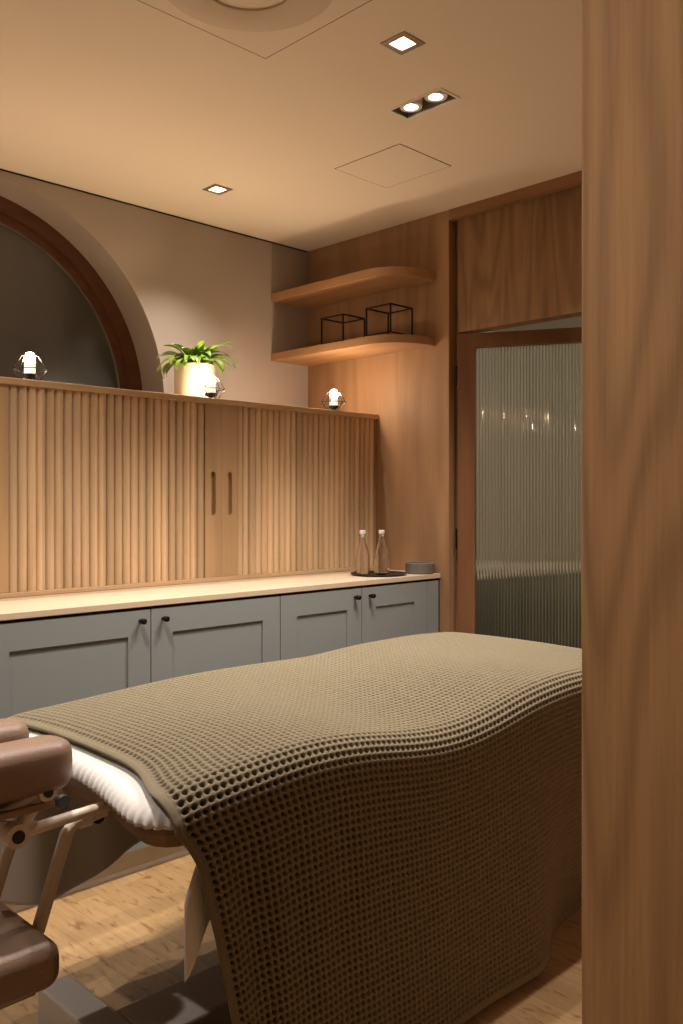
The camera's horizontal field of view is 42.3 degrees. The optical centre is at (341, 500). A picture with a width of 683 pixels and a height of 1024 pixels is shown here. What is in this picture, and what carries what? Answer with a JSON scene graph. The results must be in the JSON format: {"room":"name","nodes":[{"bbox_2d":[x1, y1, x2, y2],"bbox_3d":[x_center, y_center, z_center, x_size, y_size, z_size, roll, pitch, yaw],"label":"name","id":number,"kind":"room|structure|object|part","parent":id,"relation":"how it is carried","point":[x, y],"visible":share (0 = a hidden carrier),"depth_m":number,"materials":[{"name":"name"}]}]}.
{"room":"massage room","nodes":[
{"label":"massage room","id":0,"kind":"room"},
{"bbox_2d":[0,170,307,406],"bbox_3d":[-1.685,-0.037,3.248,4.000,2.502,0.260,0,0,-45],"label":"wall","id":1,"kind":"structure","parent":0,"point":[171,279],"depth_m":4.04,"materials":[{"name":"beige paint"}]},
{"bbox_2d":[0,196,141,390],"bbox_3d":[-1.529,-0.548,3.518,1.652,1.423,0.075,0,0,-45],"label":"window","id":2,"kind":"structure","parent":1,"relation":"in","point":[55,306],"depth_m":3.81,"materials":[{"name":"brown wood"}]},
{"bbox_3d":[-1.544,-0.505,3.534,1.480,1.337,0.012,0,0,-45],"label":"pane","id":3,"kind":"part","parent":2,"relation":"part of","materials":[{"name":"clear glass"}]},
{"bbox_2d":[0,168,307,252],"bbox_3d":[-1.592,-1.284,3.154,3.999,0.006,0.003,0,0,-45],"label":"trim","id":4,"kind":"structure","parent":1,"relation":"attached to","point":[0,168],"depth_m":3.87,"materials":[{"name":"black"}]},
{"bbox_2d":[0,0,581,250],"bbox_3d":[-0.057,-1.339,1.651,4.060,0.100,4.900,0,0,-45],"label":"ceiling","id":5,"kind":"structure","parent":0,"point":[129,101],"depth_m":2.90,"materials":[{"name":"beige paint"}]},
{"bbox_2d":[202,184,232,194],"bbox_3d":[-0.513,-1.322,3.650,0.090,0.073,0.090,0,0,-45],"label":"recessed light","id":6,"kind":"object","parent":5,"relation":"in","point":[215,188],"visible":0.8,"depth_m":3.66,"materials":[{"name":"silver metal"}]},
{"bbox_2d":[138,0,371,58],"bbox_3d":[-0.220,-1.283,2.197,0.528,0.012,0.535,0,0,-45],"label":"ceiling panel","id":7,"kind":"object","parent":5,"relation":"attached to","point":[263,28],"visible":1,"depth_m":2.34,"materials":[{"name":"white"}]},
{"bbox_2d":[334,144,450,187],"bbox_3d":[0.198,-1.288,3.410,0.300,0.002,0.338,0,0,-45],"label":"ceiling hatch","id":8,"kind":"object","parent":5,"relation":"attached to","point":[399,163],"visible":1,"depth_m":3.40,"materials":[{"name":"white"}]},
{"bbox_2d":[380,31,424,54],"bbox_3d":[0.172,-1.322,2.484,0.090,0.073,0.090,0,0,-45],"label":"recessed light","id":9,"kind":"object","parent":5,"relation":"in","point":[403,42],"visible":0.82,"depth_m":2.49,"materials":[{"name":"silver metal"}]},
{"bbox_2d":[387,87,459,119],"bbox_3d":[0.266,-1.329,2.866,0.100,0.088,0.224,0,0,-45],"label":"recessed light","id":10,"kind":"object","parent":5,"relation":"in","point":[439,97],"visible":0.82,"depth_m":2.88,"materials":[{"name":"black metal"}]},
{"bbox_2d":[0,854,581,1023],"bbox_3d":[0.951,1.238,2.721,7.000,0.050,5.000,0,0,-45],"label":"floor","id":11,"kind":"structure","parent":0,"point":[121,939],"depth_m":2.38,"materials":[{"name":"brown wood"}]},
{"bbox_2d":[0,718,231,1023],"bbox_3d":[-0.073,0.827,2.241,2.149,0.774,0.718,0,0,-45],"label":"massage table","id":12,"kind":"object","parent":11,"relation":"on","point":[33,770],"visible":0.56,"depth_m":1.62,"materials":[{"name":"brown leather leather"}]},
{"bbox_3d":[-0.621,0.570,1.558,0.014,0.036,0.074,0,0,44],"label":"release lever","id":13,"kind":"part","parent":12,"relation":"part of","materials":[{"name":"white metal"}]},
{"bbox_2d":[0,718,71,803],"bbox_3d":[-0.707,0.487,1.611,0.356,0.096,0.287,0,0,-45],"label":"cushion","id":14,"kind":"object","parent":12,"relation":"on","point":[32,769],"depth_m":1.59,"materials":[{"name":"brown leather"}]},
{"bbox_3d":[-0.545,0.582,1.709,0.030,0.030,0.031,0,0,-45],"label":"clamp knob","id":15,"kind":"part","parent":12,"relation":"part of","materials":[{"name":"black paint"}]},
{"bbox_3d":[-0.484,0.591,1.671,0.279,0.031,0.021,0,0,-45],"label":"support rod","id":16,"kind":"part","parent":12,"relation":"part of","materials":[{"name":"beige metal"}]},
{"bbox_3d":[-0.491,0.628,1.762,0.030,0.030,0.031,0,0,-45],"label":"clamp knob","id":17,"kind":"part","parent":12,"relation":"part of","materials":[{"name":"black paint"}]},
{"bbox_2d":[28,728,173,830],"bbox_3d":[0.065,0.537,2.377,1.800,0.095,0.757,0,0,-45],"label":"fitted sheet","id":18,"kind":"object","parent":12,"relation":"on","point":[119,786],"visible":0.1,"depth_m":1.65,"materials":[{"name":"white fabric"}]},
{"bbox_2d":[0,791,269,982],"bbox_3d":[-0.224,0.731,2.104,0.942,0.479,0.780,0,0,-45],"label":"sheet","id":19,"kind":"object","parent":12,"relation":"on","point":[94,848],"visible":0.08,"depth_m":2.12,"materials":[{"name":"white fabric"}]},
{"bbox_2d":[8,632,581,1023],"bbox_3d":[0.080,0.834,2.412,1.829,0.740,0.880,0,0,-45],"label":"blanket","id":20,"kind":"object","parent":12,"relation":"on","point":[414,855],"visible":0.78,"depth_m":1.94,"materials":[{"name":"fabric"}]},
{"bbox_2d":[0,594,279,912],"bbox_3d":[-0.916,0.780,3.182,1.116,0.867,0.891,0,0,-45],"label":"base cabinet","id":21,"kind":"object","parent":11,"relation":"on","point":[47,661],"visible":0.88,"depth_m":2.83,"materials":[{"name":"grey paint"}]},
{"bbox_3d":[-0.832,0.742,2.701,0.396,0.613,0.014,0,0,-45],"label":"panel","id":22,"kind":"part","parent":21,"relation":"part of","materials":[{"name":"grey paint"}]},
{"bbox_3d":[-0.830,0.742,2.699,0.556,0.773,0.022,0,0,-45],"label":"door","id":23,"kind":"part","parent":21,"relation":"part of","materials":[{"name":"grey paint"}]},
{"bbox_3d":[-0.643,0.390,2.848,0.019,0.019,0.031,0,0,-45],"label":"knob","id":24,"kind":"part","parent":21,"relation":"part of","materials":[{"name":"black metal"}]},
{"bbox_3d":[-0.581,0.390,2.909,0.019,0.019,0.031,0,0,-45],"label":"knob","id":25,"kind":"part","parent":21,"relation":"part of","materials":[{"name":"black metal"}]},
{"bbox_3d":[-0.434,0.742,3.093,0.554,0.773,0.022,0,0,-45],"label":"door","id":26,"kind":"part","parent":21,"relation":"part of","materials":[{"name":"grey paint"}]},
{"bbox_3d":[-0.435,0.742,3.095,0.394,0.613,0.014,0,0,-45],"label":"panel","id":27,"kind":"part","parent":21,"relation":"part of","materials":[{"name":"grey paint"}]},
{"bbox_2d":[278,578,439,660],"bbox_3d":[-0.185,0.780,3.908,0.940,0.867,0.891,0,0,-45],"label":"base cabinet","id":28,"kind":"object","parent":11,"relation":"on","point":[313,622],"visible":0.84,"depth_m":3.56,"materials":[{"name":"grey paint"}]},
{"bbox_3d":[-0.080,0.742,3.444,0.433,0.773,0.022,0,0,-45],"label":"door","id":29,"kind":"part","parent":28,"relation":"part of","materials":[{"name":"grey paint"}]},
{"bbox_3d":[-0.082,0.742,3.446,0.273,0.613,0.014,0,0,-45],"label":"panel","id":30,"kind":"part","parent":28,"relation":"part of","materials":[{"name":"grey paint"}]},
{"bbox_3d":[0.222,0.742,3.744,0.411,0.773,0.022,0,0,-45],"label":"door","id":31,"kind":"part","parent":28,"relation":"part of","materials":[{"name":"grey paint"}]},
{"bbox_3d":[0.220,0.742,3.746,0.251,0.613,0.014,0,0,-45],"label":"panel","id":32,"kind":"part","parent":28,"relation":"part of","materials":[{"name":"grey paint"}]},
{"bbox_3d":[-1.512,0.780,2.591,0.559,0.867,0.891,0,0,-45],"label":"base cabinet","id":33,"kind":"object","parent":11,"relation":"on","visible":0},
{"bbox_2d":[0,569,440,620],"bbox_3d":[-0.794,0.335,3.329,2.618,0.021,0.874,0,0,-45],"label":"countertop","id":34,"kind":"structure","parent":33,"relation":"on","point":[14,608],"depth_m":3.09,"materials":[{"name":"beige stone"}]},
{"bbox_2d":[0,377,377,597],"bbox_3d":[-0.920,-0.043,3.469,2.597,0.734,0.492,0,0,-45],"label":"wall cabinet","id":35,"kind":"object","parent":34,"relation":"on","point":[102,488],"visible":0.97,"depth_m":3.40,"materials":[{"name":"brown wood"}]},
{"bbox_2d":[12,352,47,379],"bbox_3d":[-1.071,-0.460,3.033,0.102,0.100,0.117,0,0,-45],"label":"lamp","id":36,"kind":"object","parent":35,"relation":"on","point":[30,363],"visible":0.84,"depth_m":3.02,"materials":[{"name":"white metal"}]},
{"bbox_3d":[-1.071,-0.491,3.033,0.037,0.038,0.037,0,0,-45],"label":"bulb","id":37,"kind":"part","parent":36,"relation":"part of","materials":[{"name":"white glass"}]},
{"bbox_3d":[-0.833,-0.040,3.240,0.799,0.696,0.019,0,0,-45],"label":"tambour door","id":38,"kind":"part","parent":35,"relation":"part of","materials":[{"name":"brown wood"}]},
{"bbox_3d":[-0.922,0.316,3.469,2.594,0.016,0.488,0,0,-45],"label":"rail","id":39,"kind":"part","parent":35,"relation":"part of","materials":[{"name":"brown wood"}]},
{"bbox_2d":[157,340,237,396],"bbox_3d":[-0.614,-0.545,3.743,0.321,0.269,0.296,0,0,-45],"label":"potted plant","id":40,"kind":"object","parent":35,"relation":"on","point":[190,368],"visible":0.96,"depth_m":3.67,"materials":[{"name":"green plant"}]},
{"bbox_3d":[-0.621,-0.491,3.740,0.176,0.161,0.176,0,0,-45],"label":"pot","id":41,"kind":"part","parent":40,"relation":"part of","materials":[{"name":"beige"}]},
{"bbox_2d":[196,375,224,398],"bbox_3d":[-0.529,-0.460,3.571,0.102,0.100,0.117,0,0,-45],"label":"lamp","id":42,"kind":"object","parent":35,"relation":"on","point":[210,387],"visible":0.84,"depth_m":3.56,"materials":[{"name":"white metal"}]},
{"bbox_3d":[-0.529,-0.491,3.571,0.037,0.038,0.037,0,0,-45],"label":"bulb","id":43,"kind":"part","parent":42,"relation":"part of","materials":[{"name":"white glass"}]},
{"bbox_3d":[-0.141,-0.040,3.927,0.829,0.696,0.019,0,0,-45],"label":"tambour door","id":44,"kind":"part","parent":35,"relation":"part of","materials":[{"name":"brown wood"}]},
{"bbox_2d":[322,389,345,410],"bbox_3d":[-0.035,-0.460,4.042,0.102,0.100,0.117,0,0,-45],"label":"lamp","id":45,"kind":"object","parent":35,"relation":"on","point":[333,393],"visible":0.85,"depth_m":4.03,"materials":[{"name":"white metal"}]},
{"bbox_3d":[-0.035,-0.491,4.042,0.037,0.038,0.037,0,0,-45],"label":"bulb","id":46,"kind":"part","parent":45,"relation":"part of","materials":[{"name":"white glass"}]},
{"bbox_3d":[-0.006,-0.040,4.385,0.009,0.697,0.474,0,0,-45],"label":"panel","id":47,"kind":"part","parent":35,"relation":"part of","materials":[{"name":"brown wood"}]},
{"bbox_2d":[351,570,406,576],"bbox_3d":[0.162,0.320,3.855,0.246,0.010,0.246,0,0,-45],"label":"round tray","id":48,"kind":"object","parent":34,"relation":"on","point":[391,573],"visible":0.81,"depth_m":3.81,"materials":[{"name":"black paint"}]},
{"bbox_2d":[356,530,369,573],"bbox_3d":[0.093,0.225,3.870,0.062,0.190,0.062,0,0,-45],"label":"glass bottle","id":49,"kind":"object","parent":48,"relation":"on","point":[362,553],"visible":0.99,"depth_m":3.85,"materials":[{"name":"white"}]},
{"bbox_2d":[373,555,389,574],"bbox_3d":[0.172,0.278,3.801,0.072,0.085,0.072,0,0,-45],"label":"glass","id":50,"kind":"object","parent":48,"relation":"on","point":[381,566],"visible":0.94,"depth_m":3.77,"materials":[{"name":"white"}]},
{"bbox_2d":[375,530,388,560],"bbox_3d":[0.178,0.225,3.920,0.062,0.190,0.062,0,0,-45],"label":"glass bottle","id":51,"kind":"object","parent":48,"relation":"on","point":[381,549],"visible":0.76,"depth_m":3.90,"materials":[{"name":"white"}]},
{"bbox_2d":[405,561,434,573],"bbox_3d":[0.349,0.300,3.939,0.132,0.049,0.132,0,0,-45],"label":"stone bowl","id":52,"kind":"object","parent":34,"relation":"on","point":[415,567],"visible":0.99,"depth_m":3.88,"materials":[{"name":"grey stone"}]},
{"bbox_2d":[308,185,581,631],"bbox_3d":[0.725,-0.037,3.744,0.120,2.502,3.031,0,0,-45],"label":"wall","id":53,"kind":"structure","parent":0,"point":[412,393],"depth_m":3.97,"materials":[{"name":"brown wood"}]},
{"bbox_2d":[271,266,434,308],"bbox_3d":[0.035,-1.009,4.176,0.249,0.039,0.840,0,0,-45],"label":"floating shelf","id":54,"kind":"object","parent":53,"relation":"attached to","point":[367,282],"visible":1,"depth_m":4.10,"materials":[{"name":"brown wood"}]},
{"bbox_2d":[271,334,434,365],"bbox_3d":[0.035,-0.713,4.176,0.249,0.036,0.840,0,0,-45],"label":"floating shelf","id":55,"kind":"object","parent":53,"relation":"attached to","point":[374,345],"visible":1,"depth_m":4.08,"materials":[{"name":"brown wood"}]},
{"bbox_2d":[321,314,364,344],"bbox_3d":[0.007,-0.794,4.145,0.148,0.126,0.148,0,0,-45],"label":"cube","id":56,"kind":"object","parent":55,"relation":"on","point":[324,318],"visible":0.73,"depth_m":4.14,"materials":[{"name":"black metal"}]},
{"bbox_2d":[366,303,412,335],"bbox_3d":[0.213,-0.795,3.936,0.150,0.128,0.150,0,0,-45],"label":"cube","id":57,"kind":"object","parent":55,"relation":"on","point":[390,304],"visible":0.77,"depth_m":3.93,"materials":[{"name":"black metal"}]},
{"bbox_2d":[449,170,581,220],"bbox_3d":[1.123,-1.266,3.277,0.030,0.045,1.809,0,0,-45],"label":"trim","id":58,"kind":"structure","parent":53,"relation":"attached to","point":[574,179],"depth_m":3.66,"materials":[{"name":"brown wood"}]},
{"bbox_2d":[455,327,581,648],"bbox_3d":[0.914,0.235,3.758,0.872,1.940,0.094,0,0,17],"label":"door","id":59,"kind":"structure","parent":53,"relation":"in","point":[520,392],"depth_m":3.83,"materials":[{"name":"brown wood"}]},
{"bbox_3d":[0.928,-0.704,3.782,0.708,0.062,0.040,0,0,17],"label":"rail","id":60,"kind":"part","parent":59,"relation":"part of","materials":[{"name":"brown wood"}]},
{"bbox_2d":[492,316,581,331],"bbox_3d":[1.736,-1.107,4.592,2.550,0.040,2.811,0,0,-45],"label":"ceiling","id":61,"kind":"structure","parent":0,"point":[573,322],"depth_m":5.47,"materials":[{"name":"beige paint"}]},
{"bbox_2d":[582,0,682,1023],"bbox_3d":[1.032,-0.037,0.596,0.120,2.502,1.869,0,0,-45],"label":"wall","id":62,"kind":"structure","parent":0,"point":[632,50],"depth_m":1.17,"materials":[{"name":"brown wood"}]}
]}

